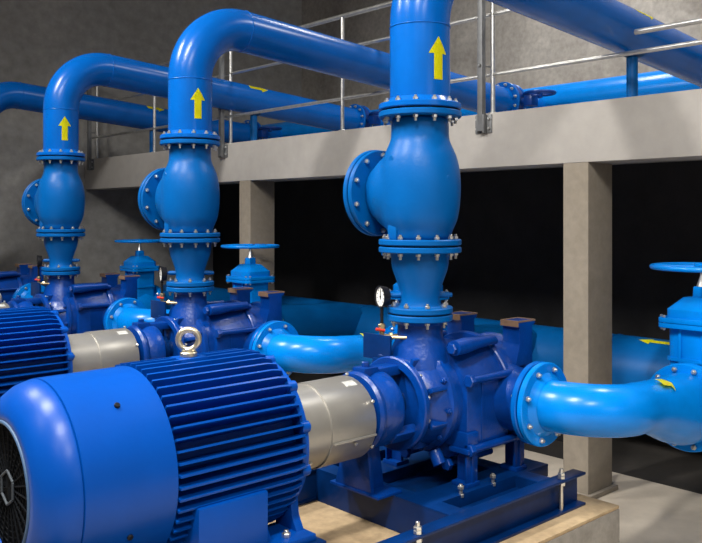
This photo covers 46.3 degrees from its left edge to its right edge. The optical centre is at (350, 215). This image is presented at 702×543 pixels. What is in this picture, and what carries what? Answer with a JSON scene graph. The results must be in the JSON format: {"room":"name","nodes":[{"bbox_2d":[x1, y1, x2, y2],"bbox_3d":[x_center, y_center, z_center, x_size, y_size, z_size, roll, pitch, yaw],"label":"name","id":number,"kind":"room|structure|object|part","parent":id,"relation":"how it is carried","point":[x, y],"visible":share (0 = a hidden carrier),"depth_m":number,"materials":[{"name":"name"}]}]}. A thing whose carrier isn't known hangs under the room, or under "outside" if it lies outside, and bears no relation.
{"room":"mechanical room","nodes":[
{"label":"mechanical room","id":0,"kind":"room"},
{"bbox_2d":[0,0,301,286],"bbox_3d":[-6.077,-1.400,9.846,14.335,7.000,0.200,0,0,-42],"label":"wall","id":1,"kind":"structure","parent":0,"point":[37,37],"depth_m":11.93,"materials":[{"name":"concrete"}]},
{"bbox_2d":[213,160,701,339],"bbox_3d":[3.491,0.800,7.105,0.150,2.600,16.765,0,0,-42],"label":"wall","id":2,"kind":"structure","parent":0,"point":[509,225],"depth_m":8.88,"materials":[{"name":"black"}]},
{"bbox_2d":[219,159,701,184],"bbox_3d":[3.432,-0.640,7.051,3.684,0.280,16.765,0,0,-42],"label":"platform slab","id":3,"kind":"object","parent":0,"point":[696,159],"depth_m":8.63,"materials":[{"name":"concrete"}]},
{"bbox_2d":[149,129,158,151],"bbox_3d":[-2.671,-0.978,11.105,0.140,0.395,0.166,0,0,-42],"label":"support post","id":4,"kind":"object","parent":3,"relation":"on","point":[150,131],"visible":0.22,"depth_m":11.06,"materials":[{"name":"blue metal"}]},
{"bbox_3d":[-2.686,-0.972,11.092,0.080,0.353,0.080,0,0,-42],"label":"post","id":5,"kind":"part","parent":4,"relation":"part of","materials":[{"name":"blue metal"}]},
{"bbox_2d":[250,113,260,140],"bbox_3d":[-1.097,-0.978,9.387,0.140,0.395,0.166,0,0,-42],"label":"support post","id":6,"kind":"object","parent":3,"relation":"on","point":[253,118],"visible":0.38,"depth_m":9.34,"materials":[{"name":"blue metal"}]},
{"bbox_3d":[-1.112,-0.972,9.373,0.080,0.353,0.080,0,0,-42],"label":"post","id":7,"kind":"part","parent":6,"relation":"part of","materials":[{"name":"blue metal"}]},
{"bbox_2d":[257,70,699,139],"bbox_3d":[1.464,-1.115,9.612,0.858,0.670,10.200,0,0,-42],"label":"pipe","id":8,"kind":"object","parent":3,"relation":"on","point":[654,82],"visible":0.09,"depth_m":8.57,"materials":[{"name":"blue metal"}]},
{"bbox_2d":[257,124,281,139],"bbox_3d":[-1.316,-1.195,12.131,0.342,0.433,0.746,0,0,-42],"label":"valve","id":9,"kind":"object","parent":8,"relation":"attached to","point":[262,132],"visible":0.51,"depth_m":11.91,"materials":[{"name":"metal"}]},
{"bbox_2d":[362,106,379,126],"bbox_3d":[0.257,-1.195,10.413,0.342,0.433,0.746,0,0,-42],"label":"valve","id":10,"kind":"object","parent":8,"relation":"attached to","point":[372,118],"visible":0.28,"depth_m":10.21,"materials":[{"name":"metal"}]},
{"bbox_2d":[514,85,556,109],"bbox_3d":[1.831,-1.195,8.694,0.342,0.433,0.746,0,0,-42],"label":"valve","id":11,"kind":"object","parent":8,"relation":"attached to","point":[530,98],"visible":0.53,"depth_m":8.49,"materials":[{"name":"metal"}]},
{"bbox_2d":[624,53,645,96],"bbox_3d":[2.050,-0.978,5.950,0.140,0.395,0.166,0,0,-42],"label":"support post","id":12,"kind":"object","parent":3,"relation":"on","point":[631,61],"visible":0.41,"depth_m":5.90,"materials":[{"name":"blue metal"}]},
{"bbox_3d":[2.035,-0.972,5.937,0.080,0.353,0.080,0,0,-42],"label":"post","id":13,"kind":"part","parent":12,"relation":"part of","materials":[{"name":"blue metal"}]},
{"bbox_2d":[288,372,701,542],"bbox_3d":[-1.099,2.050,2.901,12.297,0.100,16.765,0,0,-42],"label":"floor","id":14,"kind":"structure","parent":0,"point":[650,512],"depth_m":6.13,"materials":[{"name":"concrete"}]},
{"bbox_2d":[240,180,273,290],"bbox_3d":[-1.027,0.810,8.963,0.390,2.380,0.270,0,0,-42],"label":"concrete column","id":15,"kind":"structure","parent":14,"relation":"on","point":[256,197],"depth_m":8.87,"materials":[{"name":"grey concrete"}]},
{"bbox_2d":[156,284,669,441],"bbox_3d":[0.426,1.433,8.323,1.792,1.135,10.700,0,0,-42],"label":"pipe","id":16,"kind":"object","parent":14,"relation":"on","point":[634,358],"visible":0.12,"depth_m":7.58,"materials":[{"name":"blue metal"}]},
{"bbox_2d":[114,239,160,308],"bbox_3d":[-2.603,0.830,10.098,0.601,1.091,0.601,0,0,-42],"label":"valve","id":17,"kind":"object","parent":16,"relation":"attached to","point":[139,264],"visible":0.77,"depth_m":9.98,"materials":[{"name":"metal"}]},
{"bbox_2d":[221,244,279,302],"bbox_3d":[-1.029,0.830,8.380,0.601,1.091,0.601,0,0,-42],"label":"valve","id":18,"kind":"object","parent":16,"relation":"attached to","point":[250,274],"visible":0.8,"depth_m":8.26,"materials":[{"name":"metal"}]},
{"bbox_3d":[-1.029,0.356,8.380,0.068,0.142,0.068,0,0,-42],"label":"stem","id":19,"kind":"part","parent":18,"relation":"part of","materials":[{"name":"metal"}]},
{"bbox_2d":[381,253,453,330],"bbox_3d":[0.544,0.830,6.661,0.601,1.091,0.601,0,0,-42],"label":"valve","id":20,"kind":"object","parent":16,"relation":"attached to","point":[395,286],"visible":0.12,"depth_m":6.62,"materials":[{"name":"metal"}]},
{"bbox_2d":[268,494,619,542],"bbox_3d":[-0.312,1.790,3.791,3.561,0.420,1.387,0,0,-42],"label":"concrete plinth","id":21,"kind":"object","parent":14,"relation":"on","point":[597,521],"visible":0.35,"depth_m":4.23,"materials":[{"name":"beige concrete"}]},
{"bbox_2d":[298,446,585,542],"bbox_3d":[-0.286,1.462,3.811,3.225,0.235,1.128,0,0,-42],"label":"base frame","id":22,"kind":"object","parent":21,"relation":"on","point":[429,508],"visible":0.56,"depth_m":4.23,"materials":[{"name":"blue paint"}]},
{"bbox_2d":[0,326,325,542],"bbox_3d":[-0.816,0.932,3.326,1.172,0.936,0.860,0,0,-42],"label":"motor","id":23,"kind":"object","parent":22,"relation":"on","point":[191,446],"visible":1,"depth_m":3.04,"materials":[{"name":"blue paint"}]},
{"bbox_2d":[0,423,26,542],"bbox_3d":[-1.226,0.975,2.951,0.018,0.472,0.472,0,0,-42],"label":"grille","id":24,"kind":"object","parent":23,"relation":"attached to","point":[13,495],"depth_m":2.91,"materials":[{"name":"black metal"}]},
{"bbox_3d":[-0.653,0.944,3.475,0.650,0.711,0.771,0,0,-42],"label":"finned frame","id":25,"kind":"part","parent":23,"relation":"part of","materials":[{"name":"blue paint"}]},
{"bbox_2d":[297,372,376,469],"bbox_3d":[-0.197,0.985,3.888,0.510,0.419,0.411,0,0,-42],"label":"guard","id":26,"kind":"object","parent":23,"relation":"attached to","point":[340,412],"visible":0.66,"depth_m":3.81,"materials":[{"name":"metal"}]},
{"bbox_2d":[330,311,543,499],"bbox_3d":[0.503,0.977,4.455,1.365,0.906,0.789,0,0,-40],"label":"pump","id":27,"kind":"object","parent":22,"relation":"on","point":[439,392],"visible":0.91,"depth_m":4.26,"materials":[{"name":"paint"}]},
{"bbox_2d":[379,246,461,329],"bbox_3d":[0.371,0.378,4.413,0.444,0.427,0.444,0,0,-42],"label":"discharge reducer","id":28,"kind":"object","parent":27,"relation":"on","point":[419,283],"visible":0.89,"depth_m":4.30,"materials":[{"name":"blue paint"}]},
{"bbox_2d":[375,286,406,339],"bbox_3d":[0.210,0.519,4.376,0.205,0.292,0.104,0,0,25],"label":"pressure gauge","id":29,"kind":"object","parent":28,"relation":"attached to","point":[382,293],"visible":0.99,"depth_m":4.38,"materials":[{"name":"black metal"}]},
{"bbox_3d":[0.165,0.530,4.394,0.017,0.100,0.018,0,0,-42],"label":"stem","id":30,"kind":"part","parent":29,"relation":"part of","materials":[{"name":"black plastic"}]},
{"bbox_2d":[343,107,461,260],"bbox_3d":[0.321,-0.164,4.468,0.490,0.787,0.593,0,0,-42],"label":"valve","id":31,"kind":"object","parent":28,"relation":"on","point":[409,192],"visible":0.99,"depth_m":4.26,"materials":[{"name":"blue paint"}]},
{"bbox_2d":[379,0,701,125],"bbox_3d":[1.724,-1.054,5.652,4.112,1.124,0.444,0,0,-42],"label":"pipe","id":32,"kind":"object","parent":31,"relation":"on","point":[419,29],"visible":0.85,"depth_m":4.89,"materials":[{"name":"blue metal"}]},
{"bbox_3d":[0.362,0.975,4.404,0.342,0.550,0.550,0,0,-42],"label":"discharge casing","id":33,"kind":"part","parent":27,"relation":"part of","materials":[{"name":"paint"}]},
{"bbox_3d":[0.538,0.994,4.562,0.355,0.568,0.581,0,0,-42],"label":"stage casing","id":34,"kind":"part","parent":27,"relation":"part of","materials":[{"name":"paint"}]},
{"bbox_3d":[0.797,0.975,4.727,0.560,0.636,0.748,0,0,-42],"label":"suction casing","id":35,"kind":"part","parent":27,"relation":"part of","materials":[{"name":"paint"}]},
{"bbox_2d":[511,362,701,451],"bbox_3d":[1.491,1.077,4.478,1.350,0.597,0.525,0,0,-34],"label":"pipe","id":36,"kind":"object","parent":27,"relation":"attached to","point":[666,407],"visible":0.98,"depth_m":4.24,"materials":[{"name":"blue metal"}]},
{"bbox_2d":[649,262,701,367],"bbox_3d":[2.118,0.830,4.943,0.601,1.091,0.601,0,0,-42],"label":"valve","id":37,"kind":"object","parent":36,"relation":"attached to","point":[683,318],"visible":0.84,"depth_m":4.88,"materials":[{"name":"blue paint"}]},
{"bbox_3d":[2.118,0.356,4.943,0.068,0.142,0.068,0,0,-42],"label":"stem","id":38,"kind":"part","parent":37,"relation":"part of","materials":[{"name":"metal"}]},
{"bbox_3d":[0.516,1.438,4.545,1.000,0.075,0.980,0,0,-42],"label":"deck plate","id":39,"kind":"part","parent":22,"relation":"part of","materials":[{"name":"blue paint"}]},
{"bbox_2d":[563,162,617,498],"bbox_3d":[1.721,0.810,5.962,0.390,2.380,0.270,0,0,-42],"label":"concrete column","id":40,"kind":"structure","parent":14,"relation":"on","point":[587,186],"depth_m":5.86,"materials":[{"name":"grey concrete"}]},
{"bbox_2d":[85,89,701,189],"bbox_3d":[1.955,-0.593,5.699,0.320,0.425,16.765,0,0,-42],"label":"concrete beam","id":41,"kind":"structure","parent":40,"relation":"on","point":[662,126],"depth_m":6.26,"materials":[{"name":"grey concrete"}]},
{"bbox_2d":[86,0,701,169],"bbox_3d":[-0.202,-1.298,7.841,0.173,1.296,10.540,0,0,-42],"label":"guard railing","id":42,"kind":"object","parent":41,"relation":"on","point":[483,122],"visible":0.65,"depth_m":6.46,"materials":[{"name":"metal"}]},
{"bbox_3d":[-3.697,-1.306,11.586,0.046,1.280,0.048,0,0,-42],"label":"channel post","id":43,"kind":"part","parent":42,"relation":"part of","materials":[{"name":"grey metal"}]},
{"bbox_3d":[-1.441,-1.306,9.122,0.046,1.280,0.048,0,0,-42],"label":"channel post","id":44,"kind":"part","parent":42,"relation":"part of","materials":[{"name":"grey metal"}]},
{"bbox_3d":[-1.133,-1.894,8.931,0.044,0.043,7.676,0,0,-42],"label":"rail","id":45,"kind":"part","parent":42,"relation":"part of","materials":[{"name":"metal"}]},
{"bbox_3d":[-1.133,-1.589,8.931,0.032,0.031,7.676,0,0,-42],"label":"rail","id":46,"kind":"part","parent":42,"relation":"part of","materials":[{"name":"metal"}]},
{"bbox_3d":[-0.165,-1.113,7.874,0.032,0.031,10.540,0,0,-42],"label":"rail","id":47,"kind":"part","parent":42,"relation":"part of","materials":[{"name":"metal"}]},
{"bbox_3d":[1.023,-1.306,6.431,0.046,1.280,0.048,0,0,-42],"label":"channel post","id":48,"kind":"part","parent":42,"relation":"part of","materials":[{"name":"grey metal"}]},
{"bbox_3d":[2.664,-1.251,4.785,0.038,0.037,2.162,0,0,-42],"label":"rail","id":49,"kind":"part","parent":42,"relation":"part of","materials":[{"name":"metal"}]},
{"bbox_3d":[-1.860,1.463,5.529,3.225,0.235,1.128,0,0,-42],"label":"base frame","id":50,"kind":"object","parent":14,"relation":"on","visible":0},
{"bbox_2d":[0,293,74,396],"bbox_3d":[-2.390,0.932,5.044,1.172,0.936,0.860,0,0,-42],"label":"motor","id":51,"kind":"object","parent":50,"relation":"on","point":[34,340],"visible":0.56,"depth_m":5.07,"materials":[{"name":"blue paint"}]},
{"bbox_2d":[68,326,139,372],"bbox_3d":[-1.771,0.985,5.606,0.510,0.419,0.411,0,0,-42],"label":"guard","id":52,"kind":"object","parent":51,"relation":"attached to","point":[92,350],"visible":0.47,"depth_m":5.50,"materials":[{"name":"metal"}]},
{"bbox_2d":[126,286,284,360],"bbox_3d":[-1.071,0.977,6.173,1.365,0.906,0.789,0,0,-40],"label":"pump","id":53,"kind":"object","parent":50,"relation":"on","point":[233,323],"visible":0.46,"depth_m":6.01,"materials":[{"name":"paint"}]},
{"bbox_3d":[-1.212,0.975,6.123,0.342,0.550,0.550,0,0,-42],"label":"discharge casing","id":54,"kind":"part","parent":53,"relation":"part of","materials":[{"name":"paint"}]},
{"bbox_2d":[160,238,219,296],"bbox_3d":[-1.202,0.378,6.131,0.444,0.427,0.444,0,0,-42],"label":"discharge reducer","id":55,"kind":"object","parent":53,"relation":"on","point":[190,262],"visible":0.95,"depth_m":6.02,"materials":[{"name":"metal"}]},
{"bbox_2d":[157,266,176,304],"bbox_3d":[-1.363,0.519,6.095,0.205,0.292,0.104,0,0,25],"label":"pressure gauge","id":56,"kind":"object","parent":55,"relation":"attached to","point":[162,270],"visible":0.98,"depth_m":6.09,"materials":[{"name":"black metal"}]},
{"bbox_2d":[138,139,219,247],"bbox_3d":[-1.253,-0.164,6.186,0.490,0.787,0.593,0,0,-42],"label":"valve","id":57,"kind":"object","parent":55,"relation":"on","point":[181,199],"visible":0.96,"depth_m":5.98,"materials":[{"name":"metal"}]},
{"bbox_2d":[160,8,519,150],"bbox_3d":[0.150,-1.054,7.370,4.112,1.124,0.444,0,0,-42],"label":"pipe","id":58,"kind":"object","parent":57,"relation":"on","point":[197,50],"visible":0.77,"depth_m":6.38,"materials":[{"name":"metal"}]},
{"bbox_3d":[-1.036,0.994,6.280,0.355,0.568,0.581,0,0,-42],"label":"stage casing","id":59,"kind":"part","parent":53,"relation":"part of","materials":[{"name":"paint"}]},
{"bbox_3d":[-0.777,0.975,6.445,0.560,0.636,0.748,0,0,-42],"label":"suction casing","id":60,"kind":"part","parent":53,"relation":"part of","materials":[{"name":"paint"}]},
{"bbox_2d":[252,321,397,375],"bbox_3d":[-0.082,1.077,6.196,1.350,0.597,0.525,0,0,-34],"label":"pipe","id":61,"kind":"object","parent":53,"relation":"attached to","point":[292,351],"visible":0.48,"depth_m":5.91,"materials":[{"name":"metal"}]},
{"bbox_3d":[-3.433,1.463,7.248,3.225,0.235,1.128,0,0,-42],"label":"base frame","id":62,"kind":"object","parent":14,"relation":"on","visible":0},
{"bbox_2d":[7,270,139,334],"bbox_3d":[-2.644,0.977,7.891,1.365,0.906,0.789,0,0,-40],"label":"pump","id":63,"kind":"object","parent":62,"relation":"on","point":[81,307],"visible":0.4,"depth_m":7.74,"materials":[{"name":"paint"}]},
{"bbox_3d":[-2.785,0.975,7.841,0.342,0.550,0.550,0,0,-42],"label":"discharge casing","id":64,"kind":"part","parent":63,"relation":"part of","materials":[{"name":"paint"}]},
{"bbox_2d":[36,233,84,278],"bbox_3d":[-2.776,0.378,7.850,0.444,0.427,0.444,0,0,-42],"label":"discharge reducer","id":65,"kind":"object","parent":63,"relation":"on","point":[60,252],"visible":0.89,"depth_m":7.74,"materials":[{"name":"metal"}]},
{"bbox_2d":[34,255,48,285],"bbox_3d":[-2.937,0.519,7.813,0.205,0.292,0.104,0,0,25],"label":"pressure gauge","id":66,"kind":"object","parent":65,"relation":"attached to","point":[39,258],"visible":0.94,"depth_m":7.81,"materials":[{"name":"black metal"}]},
{"bbox_2d":[21,156,84,240],"bbox_3d":[-2.826,-0.164,7.905,0.490,0.787,0.593,0,0,-42],"label":"valve","id":67,"kind":"object","parent":65,"relation":"on","point":[54,202],"visible":0.97,"depth_m":7.70,"materials":[{"name":"metal"}]},
{"bbox_2d":[36,53,365,165],"bbox_3d":[-1.423,-1.054,9.088,4.112,1.124,0.444,0,0,-42],"label":"pipe","id":68,"kind":"object","parent":67,"relation":"on","point":[64,92],"visible":0.88,"depth_m":8.21,"materials":[{"name":"metal"}]},
{"bbox_3d":[-2.609,0.994,7.999,0.355,0.568,0.581,0,0,-42],"label":"stage casing","id":69,"kind":"part","parent":63,"relation":"part of","materials":[{"name":"paint"}]},
{"bbox_3d":[-2.350,0.975,8.164,0.560,0.636,0.748,0,0,-42],"label":"suction casing","id":70,"kind":"part","parent":63,"relation":"part of","materials":[{"name":"paint"}]},
{"bbox_2d":[105,298,169,329],"bbox_3d":[-1.656,1.077,7.915,1.350,0.597,0.525,0,0,-34],"label":"pipe","id":71,"kind":"object","parent":63,"relation":"attached to","point":[126,311],"visible":0.16,"depth_m":7.66,"materials":[{"name":"metal"}]},
{"bbox_3d":[-3.963,0.932,6.763,1.172,0.936,0.860,0,0,-42],"label":"motor","id":72,"kind":"object","parent":62,"relation":"on","visible":0},
{"bbox_2d":[0,301,9,307],"bbox_3d":[-3.344,0.985,7.324,0.510,0.419,0.411,0,0,-42],"label":"guard","id":73,"kind":"object","parent":72,"relation":"attached to","point":[3,304],"visible":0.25,"depth_m":7.41,"materials":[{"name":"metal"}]},
{"bbox_3d":[-5.007,1.463,8.966,3.225,0.235,1.128,0,0,-42],"label":"base frame","id":74,"kind":"object","parent":14,"relation":"on","visible":0},
{"bbox_2d":[0,263,45,302],"bbox_3d":[-4.218,0.977,9.610,1.365,0.906,0.789,0,0,-40],"label":"pump","id":75,"kind":"object","parent":74,"relation":"on","point":[10,281],"visible":0.23,"depth_m":9.64,"materials":[{"name":"paint"}]},
{"bbox_3d":[-4.183,0.994,9.717,0.355,0.568,0.581,0,0,-42],"label":"stage casing","id":76,"kind":"part","parent":75,"relation":"part of","materials":[{"name":"paint"}]},
{"bbox_3d":[-3.924,0.975,9.882,0.560,0.636,0.748,0,0,-42],"label":"suction casing","id":77,"kind":"part","parent":75,"relation":"part of","materials":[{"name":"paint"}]},
{"bbox_2d":[14,283,44,297],"bbox_3d":[-3.229,1.077,9.633,1.350,0.597,0.525,0,0,-34],"label":"pipe","id":78,"kind":"object","parent":75,"relation":"attached to","point":[24,291],"visible":0.07,"depth_m":9.42,"materials":[{"name":"metal"}]},
{"bbox_3d":[-4.349,0.378,9.568,0.444,0.427,0.444,0,0,-42],"label":"discharge reducer","id":79,"kind":"object","parent":75,"relation":"on","visible":0},
{"bbox_3d":[-4.400,-0.164,9.623,0.490,0.787,0.593,0,0,-42],"label":"valve","id":80,"kind":"object","parent":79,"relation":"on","visible":0},
{"bbox_2d":[0,81,249,142],"bbox_3d":[-2.997,-1.054,10.807,4.112,1.124,0.444,0,0,-42],"label":"pipe","id":81,"kind":"object","parent":80,"relation":"on","point":[13,95],"visible":0.71,"depth_m":10.52,"materials":[{"name":"metal"}]},
{"bbox_2d":[302,0,701,109],"bbox_3d":[4.864,-2.700,8.363,0.200,4.400,16.765,0,0,-42],"label":"wall","id":82,"kind":"structure","parent":0,"point":[521,41],"depth_m":11.28,"materials":[{"name":"concrete"}]}
]}

